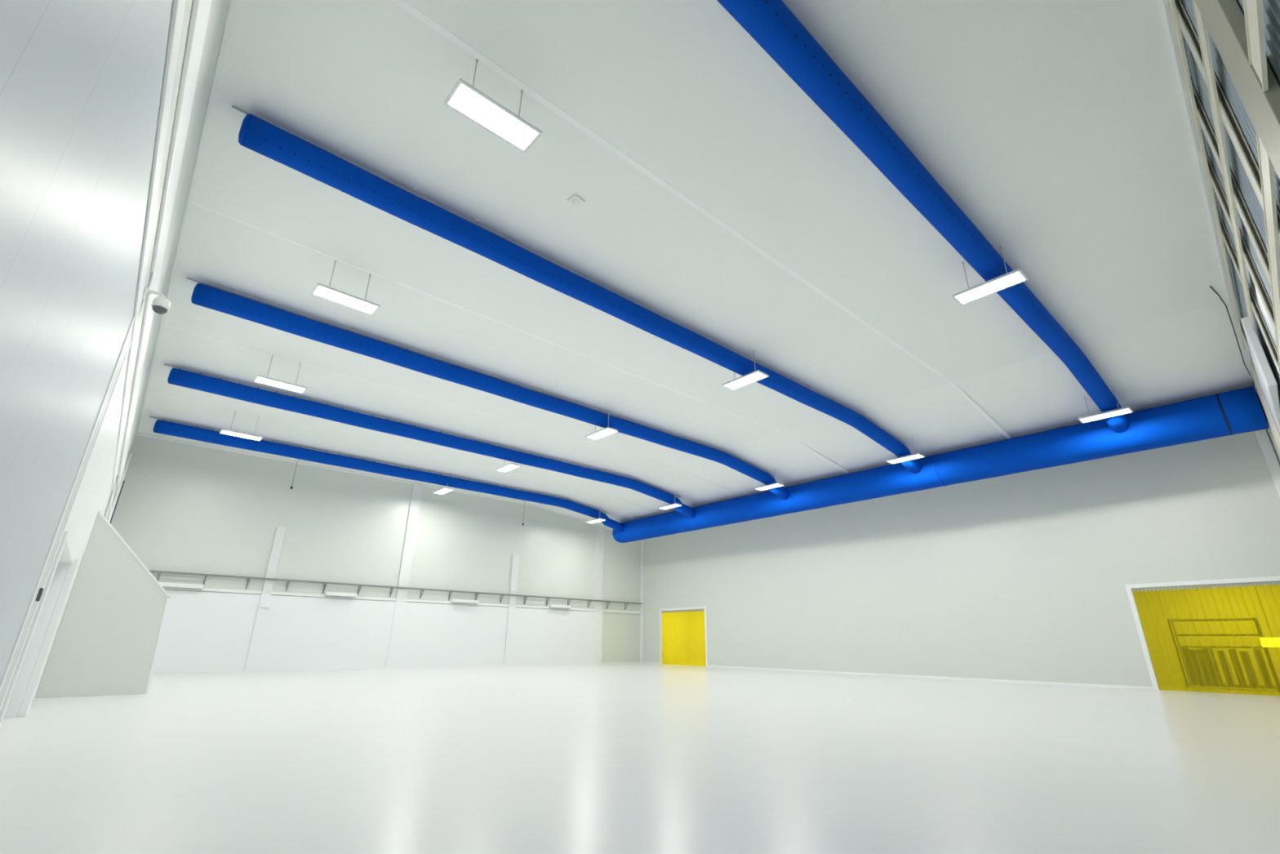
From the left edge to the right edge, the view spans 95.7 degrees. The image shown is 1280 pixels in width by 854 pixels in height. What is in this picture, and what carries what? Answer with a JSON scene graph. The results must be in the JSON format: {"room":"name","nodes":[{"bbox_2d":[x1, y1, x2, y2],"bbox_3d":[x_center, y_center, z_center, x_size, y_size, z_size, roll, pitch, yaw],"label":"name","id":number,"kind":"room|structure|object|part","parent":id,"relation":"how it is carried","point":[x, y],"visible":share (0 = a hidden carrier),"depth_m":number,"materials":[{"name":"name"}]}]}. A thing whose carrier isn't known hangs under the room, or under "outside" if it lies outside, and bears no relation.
{"room":"empty warehouse","nodes":[
{"label":"empty warehouse","id":0,"kind":"room"},
{"bbox_2d":[0,0,230,717],"bbox_3d":[-12.270,0.428,12.938,0.600,11.200,37.900,18,-26,-38],"label":"wall","id":1,"kind":"structure","parent":0,"point":[81,81],"depth_m":4.44,"materials":[{"name":"white paint"}]},
{"bbox_2d":[0,530,74,726],"bbox_3d":[-10.849,3.728,10.471,0.040,3.120,4.470,18,-26,-38],"label":"trim","id":2,"kind":"structure","parent":1,"relation":"attached to","point":[65,540],"depth_m":9.02,"materials":[{"name":"white"}]},
{"bbox_2d":[35,587,44,600],"bbox_3d":[-8.668,2.420,8.362,0.038,0.180,0.100,18,-26,-38],"label":"door handle","id":3,"kind":"object","parent":1,"relation":"in","point":[41,590],"depth_m":8.33,"materials":[{"name":"grey metal"}]},
{"bbox_2d":[17,558,79,716],"bbox_3d":[-12.883,4.542,12.680,0.125,3.100,1.750,18,-26,-38],"label":"trim","id":4,"kind":"structure","parent":1,"relation":"attached to","point":[42,655],"depth_m":12.07,"materials":[{"name":"white"}]},
{"bbox_2d":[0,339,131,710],"bbox_3d":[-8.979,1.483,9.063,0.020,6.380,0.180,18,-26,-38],"label":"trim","id":5,"kind":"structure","parent":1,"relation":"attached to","point":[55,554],"depth_m":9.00,"materials":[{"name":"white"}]},
{"bbox_2d":[0,315,134,705],"bbox_3d":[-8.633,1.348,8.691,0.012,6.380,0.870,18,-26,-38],"label":"trim","id":6,"kind":"structure","parent":1,"relation":"attached to","point":[106,402],"depth_m":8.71,"materials":[{"name":"white"}]},
{"bbox_2d":[104,475,118,516],"bbox_3d":[-18.681,2.511,20.422,0.844,1.812,0.076,-18,-27,41],"label":"cable","id":7,"kind":"object","parent":1,"relation":"attached to","point":[105,512],"visible":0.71,"depth_m":20.40,"materials":[{"name":"grey plastic"}]},
{"bbox_2d":[109,480,124,523],"bbox_3d":[-23.809,4.472,25.894,0.140,4.250,0.300,18,-26,-38],"label":"grey trunking","id":8,"kind":"object","parent":1,"relation":"attached to","point":[123,480],"visible":0.2,"depth_m":26.21,"materials":[{"name":"grey metal"}]},
{"bbox_2d":[106,453,132,521],"bbox_3d":[-22.735,5.478,24.196,0.120,9.200,0.117,18,-26,-38],"label":"pipe","id":9,"kind":"object","parent":1,"relation":"attached to","point":[130,455],"visible":0.32,"depth_m":25.23,"materials":[{"name":"white metal"}]},
{"bbox_2d":[107,0,186,515],"bbox_3d":[-12.090,-0.455,13.571,0.035,0.340,37.100,18,-26,-38],"label":"trim","id":10,"kind":"structure","parent":1,"relation":"attached to","point":[178,6],"depth_m":6.64,"materials":[{"name":"white metal"}]},
{"bbox_2d":[138,271,170,314],"bbox_3d":[-8.237,-2.213,9.894,0.393,1.005,0.332,18,-26,-38],"label":"security camera","id":11,"kind":"object","parent":1,"relation":"attached to","point":[160,304],"visible":0.95,"depth_m":9.85,"materials":[{"name":"white plastic"}]},
{"bbox_3d":[-8.397,-2.254,9.816,0.038,0.220,0.140,18,-26,-38],"label":"wall plate","id":12,"kind":"part","parent":11,"relation":"part of","materials":[{"name":"white plastic"}]},
{"bbox_3d":[-8.295,-2.265,9.917,0.282,0.141,0.056,18,-26,-38],"label":"arm","id":13,"kind":"part","parent":11,"relation":"part of","materials":[{"name":"white plastic"}]},
{"bbox_2d":[115,0,212,493],"bbox_3d":[-12.073,-1.587,13.998,0.050,0.880,37.100,18,-26,-38],"label":"pipe","id":14,"kind":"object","parent":1,"relation":"attached to","point":[200,12],"depth_m":8.06,"materials":[{"name":"white metal"}]},
{"bbox_2d":[136,0,235,436],"bbox_3d":[-12.042,-4.350,15.031,0.060,0.180,37.100,18,-26,-38],"label":"trim","id":15,"kind":"structure","parent":1,"relation":"attached to","point":[232,3],"depth_m":11.80,"materials":[{"name":"white metal"}]},
{"bbox_2d":[111,435,641,662],"bbox_3d":[-12.122,9.252,36.627,34.300,11.200,0.300,18,-26,-38],"label":"wall","id":16,"kind":"structure","parent":0,"point":[180,507],"depth_m":33.20,"materials":[{"name":"white paint"}]},
{"bbox_2d":[159,582,204,589],"bbox_3d":[-21.834,7.553,27.538,1.750,0.220,0.239,18,-26,-38],"label":"light fixture","id":17,"kind":"object","parent":16,"relation":"attached to","point":[165,584],"depth_m":27.49,"materials":[{"name":"white plastic"}]},
{"bbox_2d":[324,591,357,597],"bbox_3d":[-16.489,9.257,31.971,1.600,0.220,0.239,18,-26,-38],"label":"light fixture","id":18,"kind":"object","parent":16,"relation":"attached to","point":[326,593],"depth_m":31.85,"materials":[{"name":"white plastic"}]},
{"bbox_2d":[137,432,613,530],"bbox_3d":[-12.117,4.811,37.965,32.750,1.342,0.090,18,-26,-38],"label":"trim","id":19,"kind":"structure","parent":16,"relation":"attached to","point":[140,433],"depth_m":33.58,"materials":[{"name":"white metal"}]},
{"bbox_2d":[153,590,603,670],"bbox_3d":[-13.622,12.156,33.891,28.950,3.620,0.070,18,-26,-38],"label":"wall panels","id":20,"kind":"object","parent":16,"relation":"attached to","point":[202,630],"depth_m":31.96,"materials":[{"name":"white paint"}]},
{"bbox_2d":[148,569,642,609],"bbox_3d":[-11.682,10.497,36.102,31.500,0.570,0.375,18,-26,-38],"label":"cable tray","id":21,"kind":"object","parent":16,"relation":"attached to","point":[159,572],"visible":0.95,"depth_m":33.18,"materials":[{"name":"grey metal"}]},
{"bbox_2d":[152,662,640,673],"bbox_3d":[-12.154,14.251,34.461,32.850,0.120,0.050,18,-26,-38],"label":"trim","id":22,"kind":"structure","parent":16,"relation":"attached to","point":[602,663],"depth_m":31.74,"materials":[{"name":"white"}]},
{"bbox_2d":[163,587,641,613],"bbox_3d":[-12.136,10.818,35.760,32.850,0.140,0.100,18,-26,-38],"label":"trim","id":23,"kind":"structure","parent":16,"relation":"attached to","point":[203,588],"depth_m":33.20,"materials":[{"name":"white metal"}]},
{"bbox_2d":[385,482,422,668],"bbox_3d":[-14.076,8.630,34.706,0.600,10.790,0.120,18,-26,-38],"label":"trim","id":24,"kind":"structure","parent":16,"relation":"attached to","point":[416,491],"depth_m":34.54,"materials":[{"name":"white paint"}]},
{"bbox_2d":[451,599,478,604],"bbox_3d":[-11.031,10.997,36.496,1.750,0.220,0.239,18,-26,-38],"label":"light fixture","id":25,"kind":"object","parent":16,"relation":"attached to","point":[456,601],"depth_m":36.37,"materials":[{"name":"white plastic"}]},
{"bbox_2d":[549,604,570,608],"bbox_3d":[-5.649,12.712,40.960,1.700,0.220,0.239,18,-26,-38],"label":"light fixture","id":26,"kind":"object","parent":16,"relation":"attached to","point":[551,606],"depth_m":40.83,"materials":[{"name":"white plastic"}]},
{"bbox_2d":[592,525,604,664],"bbox_3d":[-3.128,12.472,43.658,0.700,10.040,0.120,18,-26,-38],"label":"trim","id":27,"kind":"structure","parent":16,"relation":"attached to","point":[598,584],"depth_m":43.54,"materials":[{"name":"white paint"}]},
{"bbox_2d":[640,539,643,663],"bbox_3d":[0.150,13.790,46.264,0.120,9.450,0.140,18,-26,-38],"label":"trim","id":28,"kind":"structure","parent":16,"relation":"attached to","point":[642,548],"depth_m":46.28,"materials":[{"name":"white metal"}]},
{"bbox_2d":[0,662,1279,853],"bbox_3d":[2.289,10.310,23.037,40.100,0.200,38.600,18,-26,-38],"label":"floor","id":29,"kind":"structure","parent":0,"point":[670,757],"depth_m":7.50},
{"bbox_2d":[35,510,169,697],"bbox_3d":[-14.930,5.029,16.721,2.303,4.970,0.142,18,-26,-38],"label":"wall","id":30,"kind":"structure","parent":29,"relation":"on","point":[107,640],"depth_m":16.41,"materials":[{"name":"white paint"}]},
{"bbox_2d":[244,526,285,671],"bbox_3d":[-19.249,8.700,29.788,0.420,7.130,0.123,18,-26,-38],"label":"pillar","id":31,"kind":"structure","parent":29,"relation":"on","point":[271,571],"depth_m":29.70,"materials":[{"name":"white paint"}]},
{"bbox_2d":[260,602,270,608],"bbox_3d":[-19.138,9.112,29.575,0.400,0.230,0.110,18,-26,-38],"label":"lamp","id":32,"kind":"object","parent":31,"relation":"attached to","point":[262,605],"visible":1,"depth_m":29.54,"materials":[{"name":"white plastic"}]},
{"bbox_2d":[503,553,519,666],"bbox_3d":[-8.559,12.107,38.653,0.500,7.130,0.123,18,-26,-38],"label":"pillar","id":33,"kind":"structure","parent":29,"relation":"on","point":[515,559],"depth_m":38.57,"materials":[{"name":"white paint"}]},
{"bbox_2d":[1167,617,1279,692],"bbox_3d":[23.228,9.042,23.116,0.960,2.620,2.610,18,-26,-38],"label":"storage rack","id":34,"kind":"object","parent":29,"relation":"on","point":[1277,686],"visible":0.93,"depth_m":22.84,"materials":[{"name":"black"}]},
{"bbox_2d":[1179,648,1198,683],"bbox_3d":[22.503,9.759,23.714,0.700,1.320,0.220,18,-26,-38],"label":"board","id":35,"kind":"object","parent":34,"relation":"on","point":[1185,654],"visible":0.89,"depth_m":23.50,"materials":[{"name":"black"}]},
{"bbox_2d":[1188,648,1212,684],"bbox_3d":[22.719,9.699,23.477,0.700,1.270,0.330,18,-26,-38],"label":"board","id":36,"kind":"object","parent":34,"relation":"on","point":[1197,658],"visible":0.92,"depth_m":23.27,"materials":[{"name":"black"}]},
{"bbox_2d":[1201,648,1222,684],"bbox_3d":[22.958,9.584,23.233,0.700,1.320,0.250,18,-26,-38],"label":"board","id":37,"kind":"object","parent":34,"relation":"on","point":[1208,654],"visible":1,"depth_m":23.04,"materials":[{"name":"black"}]},
{"bbox_2d":[1217,650,1235,684],"bbox_3d":[23.217,9.522,22.945,0.700,1.240,0.170,18,-26,-38],"label":"board","id":38,"kind":"object","parent":34,"relation":"on","point":[1221,654],"visible":1,"depth_m":22.76,"materials":[{"name":"black"}]},
{"bbox_2d":[1227,648,1246,684],"bbox_3d":[23.439,9.409,22.720,0.700,1.300,0.160,18,-26,-38],"label":"board","id":39,"kind":"object","parent":34,"relation":"on","point":[1233,653],"visible":1,"depth_m":22.54,"materials":[{"name":"black"}]},
{"bbox_2d":[1239,651,1258,685],"bbox_3d":[23.652,9.364,22.481,0.700,1.220,0.200,18,-26,-38],"label":"board","id":40,"kind":"object","parent":34,"relation":"on","point":[1247,664],"visible":1,"depth_m":22.28,"materials":[{"name":"black"}]},
{"bbox_2d":[1252,648,1273,686],"bbox_3d":[23.904,9.220,22.231,0.700,1.320,0.200,18,-26,-38],"label":"board","id":41,"kind":"object","parent":34,"relation":"on","point":[1260,659],"visible":1,"depth_m":22.03,"materials":[{"name":"black"}]},
{"bbox_2d":[1174,0,1279,245],"bbox_3d":[7.883,-1.536,6.811,0.390,10.780,0.079,18,-26,-38],"label":"steel post","id":42,"kind":"object","parent":29,"relation":"on","point":[1249,163],"visible":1,"depth_m":7.71,"materials":[{"name":"beige metal"}]},
{"bbox_2d":[1191,84,1271,285],"bbox_3d":[9.677,-0.938,8.370,0.390,10.780,0.079,18,-26,-38],"label":"steel post","id":43,"kind":"object","parent":29,"relation":"on","point":[1249,224],"visible":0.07,"depth_m":9.31,"materials":[{"name":"beige metal"}]},
{"bbox_2d":[1167,0,1245,350],"bbox_3d":[9.449,-5.624,9.922,25.258,0.340,0.033,18,-27,-40],"label":"steel girt","id":44,"kind":"object","parent":43,"relation":"attached to","point":[1171,4],"visible":1,"depth_m":10.72,"materials":[{"name":"beige metal"}]},
{"bbox_2d":[1194,0,1279,179],"bbox_3d":[6.085,-2.132,5.273,1.062,10.790,0.105,18,-27,-40],"label":"steel beam","id":45,"kind":"structure","parent":29,"relation":"on","point":[1224,20],"depth_m":5.66,"materials":[{"name":"beige metal"}]},
{"bbox_2d":[1204,150,1275,332],"bbox_3d":[11.251,-0.413,9.738,0.390,10.780,0.079,18,-26,-38],"label":"steel post","id":46,"kind":"object","parent":29,"relation":"on","point":[1260,289],"visible":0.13,"depth_m":10.69,"materials":[{"name":"beige metal"}]},
{"bbox_2d":[1240,320,1253,363],"bbox_3d":[17.730,1.855,15.329,0.442,10.551,0.080,18,-26,-38],"label":"steel post","id":47,"kind":"object","parent":29,"relation":"on","point":[1242,326],"visible":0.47,"depth_m":16.95,"materials":[{"name":"grey metal"}]},
{"bbox_2d":[1240,316,1279,432],"bbox_3d":[15.961,-1.148,14.745,5.000,1.740,0.151,18,-26,-38],"label":"panel","id":48,"kind":"object","parent":47,"relation":"attached to","point":[1268,382],"visible":0.94,"depth_m":13.38,"materials":[{"name":"white metal"}]},
{"bbox_2d":[1217,209,1279,373],"bbox_3d":[13.008,0.173,11.265,0.390,10.780,0.079,18,-26,-38],"label":"steel post","id":49,"kind":"object","parent":29,"relation":"on","point":[1271,346],"visible":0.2,"depth_m":12.22,"materials":[{"name":"beige metal"}]},
{"bbox_2d":[138,0,1256,528],"bbox_3d":[0.308,0.012,25.190,34.300,1.654,38.000,18,-26,-38],"label":"ceiling","id":50,"kind":"structure","parent":0,"point":[1060,130],"depth_m":13.99,"materials":[{"name":"white paint"}]},
{"bbox_2d":[218,411,262,440],"bbox_3d":[-17.388,-0.094,25.439,1.540,1.010,0.600,18,-26,-38],"label":"hanging light","id":51,"kind":"object","parent":50,"relation":"hanging from","point":[224,431],"visible":1,"depth_m":25.20,"materials":[{"name":"white plastic"}]},
{"bbox_2d":[253,355,306,393],"bbox_3d":[-12.535,-1.932,20.375,1.540,1.010,0.600,18,-26,-38],"label":"hanging light","id":52,"kind":"object","parent":50,"relation":"hanging from","point":[260,379],"visible":1,"depth_m":20.14,"materials":[{"name":"white plastic"}]},
{"bbox_2d":[289,459,297,488],"bbox_3d":[-18.966,2.598,31.792,0.120,1.650,0.117,18,-26,-38],"label":"hanging rod","id":53,"kind":"object","parent":50,"relation":"hanging from","point":[291,486],"visible":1,"depth_m":31.69,"materials":[{"name":"grey metal"}]},
{"bbox_2d":[311,260,380,315],"bbox_3d":[-7.670,-3.775,15.297,1.540,1.010,0.600,18,-26,-38],"label":"hanging light","id":54,"kind":"object","parent":50,"relation":"hanging from","point":[322,291],"visible":1,"depth_m":15.08,"materials":[{"name":"white plastic"}]},
{"bbox_3d":[-7.998,-3.922,15.040,0.044,0.920,0.042,18,-26,-38],"label":"suspension rod","id":55,"kind":"part","parent":54,"relation":"part of","materials":[{"name":"grey metal"}]},
{"bbox_3d":[-7.340,-3.713,15.585,0.044,0.920,0.042,18,-26,-38],"label":"suspension rod","id":56,"kind":"part","parent":54,"relation":"part of","materials":[{"name":"grey metal"}]},
{"bbox_2d":[150,416,624,532],"bbox_3d":[-11.481,3.707,34.307,27.979,1.773,0.600,18,-26,-38],"label":"air duct","id":57,"kind":"object","parent":50,"relation":"hanging from","point":[162,427],"visible":0.94,"depth_m":31.39,"materials":[{"name":"blue metal"}]},
{"bbox_2d":[147,391,659,514],"bbox_3d":[-7.799,3.103,33.268,32.568,1.358,0.110,18,-26,-38],"label":"trim","id":58,"kind":"structure","parent":50,"relation":"attached to","point":[148,392],"depth_m":28.83,"materials":[{"name":"white metal"}]},
{"bbox_2d":[164,364,696,518],"bbox_3d":[-6.745,1.888,29.298,27.982,1.773,0.600,18,-26,-38],"label":"air duct","id":59,"kind":"object","parent":50,"relation":"hanging from","point":[180,377],"visible":0.98,"depth_m":25.79,"materials":[{"name":"blue fabric"}]},
{"bbox_2d":[433,473,453,494],"bbox_3d":[-11.662,3.355,34.549,0.600,1.010,1.540,18,-26,-38],"label":"hanging light","id":60,"kind":"object","parent":50,"relation":"hanging from","point":[445,490],"visible":0.87,"depth_m":34.29,"materials":[{"name":"white plastic"}]},
{"bbox_2d":[163,324,740,497],"bbox_3d":[-3.120,1.210,28.060,32.205,1.358,0.110,18,-26,-38],"label":"trim","id":61,"kind":"structure","parent":50,"relation":"attached to","point":[163,324],"depth_m":23.33,"materials":[{"name":"white"}]},
{"bbox_2d":[186,277,790,499],"bbox_3d":[-1.995,0.064,24.274,27.986,1.772,0.600,18,-26,-38],"label":"air duct","id":62,"kind":"object","parent":50,"relation":"hanging from","point":[204,295],"visible":0.98,"depth_m":20.05,"materials":[{"name":"blue fabric"}]},
{"bbox_2d":[444,58,542,153],"bbox_3d":[-2.464,-5.697,10.000,1.540,1.010,0.600,18,-26,-38],"label":"hanging light","id":63,"kind":"object","parent":50,"relation":"hanging from","point":[464,99],"visible":1,"depth_m":9.78,"materials":[{"name":"white plastic"}]},
{"bbox_3d":[-2.792,-5.843,9.742,0.044,0.920,0.042,18,-26,-38],"label":"suspension rod","id":64,"kind":"part","parent":63,"relation":"part of","materials":[{"name":"grey metal"}]},
{"bbox_3d":[-2.135,-5.634,10.288,0.044,0.920,0.042,18,-26,-38],"label":"suspension rod","id":65,"kind":"part","parent":63,"relation":"part of","materials":[{"name":"grey metal"}]},
{"bbox_2d":[495,447,520,472],"bbox_3d":[-6.747,1.640,29.813,0.600,1.010,1.540,18,-26,-38],"label":"hanging light","id":66,"kind":"object","parent":50,"relation":"hanging from","point":[508,467],"visible":0.88,"depth_m":29.50,"materials":[{"name":"white plastic"}]},
{"bbox_2d":[191,200,849,473],"bbox_3d":[1.624,-0.709,22.781,31.838,1.358,0.120,18,-26,-38],"label":"trim","id":67,"kind":"structure","parent":50,"relation":"attached to","point":[192,202],"depth_m":17.28,"materials":[{"name":"white metal"}]},
{"bbox_2d":[567,193,585,208],"bbox_3d":[-1.437,-5.069,13.005,0.280,0.070,0.300,-17,-27,39],"label":"smoke detector","id":68,"kind":"object","parent":50,"relation":"attached to","point":[576,201],"visible":1,"depth_m":12.97,"materials":[{"name":"white plastic"}]},
{"bbox_2d":[231,105,922,473],"bbox_3d":[2.875,-1.820,19.130,27.991,1.800,0.600,18,-26,-38],"label":"air duct","id":69,"kind":"object","parent":50,"relation":"hanging from","point":[255,134],"visible":0.98,"depth_m":13.97,"materials":[{"name":"blue metal"}]},
{"bbox_3d":[2.464,-2.495,18.987,26.878,0.584,0.032,18,-26,-38],"label":"hanging rail","id":70,"kind":"part","parent":69,"relation":"part of","materials":[{"name":"grey metal"}]},
{"bbox_2d":[586,505,605,523],"bbox_3d":[-3.094,6.126,40.814,0.600,1.049,1.540,18,-26,-38],"label":"hanging light","id":71,"kind":"object","parent":50,"relation":"hanging from","point":[597,520],"visible":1,"depth_m":40.57,"materials":[{"name":"white plastic"}]},
{"bbox_2d":[585,408,618,439],"bbox_3d":[-1.626,-0.159,24.846,0.600,1.010,1.540,18,-26,-38],"label":"hanging light","id":72,"kind":"object","parent":50,"relation":"hanging from","point":[606,431],"visible":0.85,"depth_m":24.61,"materials":[{"name":"white plastic"}]},
{"bbox_2d":[657,490,682,509],"bbox_3d":[1.878,4.530,36.303,0.600,0.983,1.540,18,-26,-38],"label":"hanging light","id":73,"kind":"object","parent":50,"relation":"hanging from","point":[675,504],"visible":0.87,"depth_m":36.04,"materials":[{"name":"white plastic"}]},
{"bbox_2d":[391,0,1011,439],"bbox_3d":[6.549,-2.701,17.301,31.456,1.358,0.140,18,-26,-38],"label":"ceiling beam","id":74,"kind":"structure","parent":50,"relation":"attached to","point":[404,4],"depth_m":12.05,"materials":[{"name":"white metal"}]},
{"bbox_2d":[721,349,768,390],"bbox_3d":[3.555,-2.018,19.716,0.600,1.010,1.540,18,-26,-38],"label":"hanging light","id":75,"kind":"object","parent":50,"relation":"hanging from","point":[756,375],"visible":0.84,"depth_m":19.47,"materials":[{"name":"white plastic"}]},
{"bbox_2d":[754,469,784,490],"bbox_3d":[7.004,2.835,31.531,0.600,0.926,1.540,18,-26,-38],"label":"hanging light","id":76,"kind":"object","parent":50,"relation":"hanging from","point":[776,484],"visible":0.82,"depth_m":31.31,"materials":[{"name":"white plastic"}]},
{"bbox_2d":[885,438,924,463],"bbox_3d":[12.111,1.059,26.572,0.600,0.887,1.540,18,-26,-38],"label":"hanging light","id":77,"kind":"object","parent":50,"relation":"hanging from","point":[916,455],"visible":0.89,"depth_m":26.32,"materials":[{"name":"white plastic"}]},
{"bbox_2d":[716,0,1129,432],"bbox_3d":[7.964,-3.774,13.752,28.000,1.798,0.764,18,-26,-38],"label":"air duct","id":78,"kind":"object","parent":50,"relation":"hanging from","point":[771,24],"visible":0.95,"depth_m":11.02,"materials":[{"name":"blue metal"}]},
{"bbox_2d":[612,384,1268,542],"bbox_3d":[9.629,3.723,31.961,1.516,1.586,34.768,18,-26,-38],"label":"air duct","id":79,"kind":"object","parent":50,"relation":"hanging from","point":[1216,415],"visible":0.9,"depth_m":24.93,"materials":[{"name":"blue metal"}]},
{"bbox_2d":[951,245,1028,305],"bbox_3d":[8.661,-3.901,14.525,0.600,1.010,1.540,18,-26,-38],"label":"hanging light","id":80,"kind":"object","parent":50,"relation":"hanging from","point":[1015,277],"visible":1,"depth_m":14.30,"materials":[{"name":"white plastic"}]},
{"bbox_3d":[8.369,-3.831,14.850,0.042,0.920,0.044,18,-26,-38],"label":"suspension rod","id":81,"kind":"part","parent":80,"relation":"part of","materials":[{"name":"grey metal"}]},
{"bbox_3d":[8.954,-4.055,14.231,0.042,0.920,0.044,18,-26,-38],"label":"suspension rod","id":82,"kind":"part","parent":80,"relation":"part of","materials":[{"name":"grey metal"}]},
{"bbox_2d":[1077,390,1133,422],"bbox_3d":[17.070,-0.817,21.394,0.600,0.880,1.540,18,-26,-38],"label":"hanging light","id":83,"kind":"object","parent":50,"relation":"hanging from","point":[1126,410],"visible":1,"depth_m":21.18,"materials":[{"name":"white plastic"}]},
{"bbox_2d":[1209,285,1250,375],"bbox_3d":[17.807,-2.786,17.341,5.606,0.947,0.159,17,-26,-37],"label":"loose cable","id":84,"kind":"object","parent":50,"relation":"hanging from","point":[1210,286],"visible":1,"depth_m":17.16,"materials":[{"name":"black plastic"}]},
{"bbox_2d":[642,428,1279,689],"bbox_3d":[11.890,8.599,32.945,0.280,10.300,37.761,16,-25,-36],"label":"wall","id":85,"kind":"structure","parent":0,"point":[1023,575],"depth_m":27.35,"materials":[{"name":"white paint"}]},
{"bbox_2d":[642,662,659,664],"bbox_3d":[0.822,17.895,43.871,0.030,0.100,2.104,16,-25,-36],"label":"trim","id":86,"kind":"structure","parent":85,"relation":"attached to","point":[642,662],"depth_m":43.92,"materials":[{"name":"white"}]},
{"bbox_2d":[662,608,704,613],"bbox_3d":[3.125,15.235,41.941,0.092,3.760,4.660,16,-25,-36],"label":"rail","id":87,"kind":"object","parent":85,"relation":"hanging from","point":[695,610],"visible":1,"depth_m":42.50,"materials":[{"name":"grey metal"}]},
{"bbox_2d":[664,609,706,663],"bbox_3d":[4.683,15.446,43.713,4.535,4.650,7.700,18,-26,-38],"label":"curtain","id":88,"kind":"object","parent":87,"relation":"hanging from","point":[685,631],"depth_m":46.65,"materials":[{"name":"yellow"}]},
{"bbox_2d":[659,606,707,666],"bbox_3d":[3.071,15.142,41.923,0.040,3.940,4.997,16,-25,-36],"label":"trim","id":89,"kind":"structure","parent":85,"relation":"attached to","point":[694,607],"depth_m":42.01,"materials":[{"name":"white paint"}]},
{"bbox_2d":[707,665,1153,689],"bbox_3d":[12.063,13.105,30.712,0.030,0.100,23.761,16,-25,-36],"label":"trim","id":90,"kind":"structure","parent":85,"relation":"attached to","point":[734,667],"depth_m":27.14,"materials":[{"name":"white"}]},
{"bbox_2d":[1124,575,1279,689],"bbox_3d":[21.196,7.447,20.692,0.040,3.880,5.358,16,-25,-36],"label":"trim","id":91,"kind":"structure","parent":85,"relation":"attached to","point":[1128,587],"depth_m":22.19,"materials":[{"name":"white paint"}]},
{"bbox_2d":[1131,581,1279,591],"bbox_3d":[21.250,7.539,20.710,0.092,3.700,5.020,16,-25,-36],"label":"rail","id":92,"kind":"object","parent":85,"relation":"hanging from","point":[1270,582],"visible":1,"depth_m":21.49,"materials":[{"name":"grey metal"}]},
{"bbox_2d":[1133,582,1279,685],"bbox_3d":[23.264,7.807,22.708,5.580,4.650,8.600,18,-26,-38],"label":"curtain","id":93,"kind":"object","parent":92,"relation":"hanging from","point":[1155,607],"depth_m":24.97,"materials":[{"name":"yellow"}]},
{"bbox_2d":[1254,429,1279,496],"bbox_3d":[22.756,4.009,19.831,0.171,9.750,0.300,18,-26,-38],"label":"trim","id":94,"kind":"structure","parent":85,"relation":"attached to","point":[1262,435],"depth_m":20.89,"materials":[{"name":"white"}]},
{"bbox_2d":[1180,0,1279,404],"bbox_3d":[11.945,-0.317,10.292,32.779,11.200,0.045,18,-27,-40],"label":"wall","id":95,"kind":"structure","parent":0,"point":[1271,8],"depth_m":8.82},
{"bbox_2d":[1162,0,1231,302],"bbox_3d":[8.501,-6.351,9.248,22.658,0.095,0.070,18,-27,-40],"label":"trim","id":96,"kind":"structure","parent":95,"relation":"attached to","point":[1165,2],"depth_m":10.98,"materials":[{"name":"white metal"}]},
{"bbox_2d":[1191,0,1255,329],"bbox_3d":[7.126,-4.706,7.289,18.956,0.360,0.033,18,-27,-40],"label":"steel girt","id":97,"kind":"object","parent":95,"relation":"attached to","point":[1202,32],"visible":0.86,"depth_m":8.55,"materials":[{"name":"beige metal"}]},
{"bbox_2d":[1243,0,1279,375],"bbox_3d":[9.230,-2.030,8.401,24.757,0.360,0.033,18,-27,-40],"label":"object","id":98,"kind":"object","parent":95,"relation":"attached to","point":[1253,9],"visible":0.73,"depth_m":6.38,"materials":[{"name":"beige metal"}]},
{"bbox_2d":[1249,360,1279,460],"bbox_3d":[20.791,0.420,18.884,5.503,3.780,0.075,18,-27,-40],"label":"trim","id":99,"kind":"structure","parent":95,"relation":"attached to","point":[1273,429],"depth_m":18.37,"materials":[{"name":"beige metal"}]},
{"bbox_2d":[1254,586,1279,647],"bbox_3d":[22.708,6.500,21.163,0.100,2.930,0.720,18,-26,-38],"label":"lamp","id":100,"kind":"object","parent":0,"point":[1265,642],"visible":0.91,"depth_m":20.81,"materials":[{"name":"white"}]},
{"bbox_3d":[22.717,6.339,21.230,0.028,2.580,0.028,7,-21,-18],"label":"hanging rod","id":101,"kind":"part","parent":100,"relation":"part of","materials":[{"name":"yellow"}]}
]}

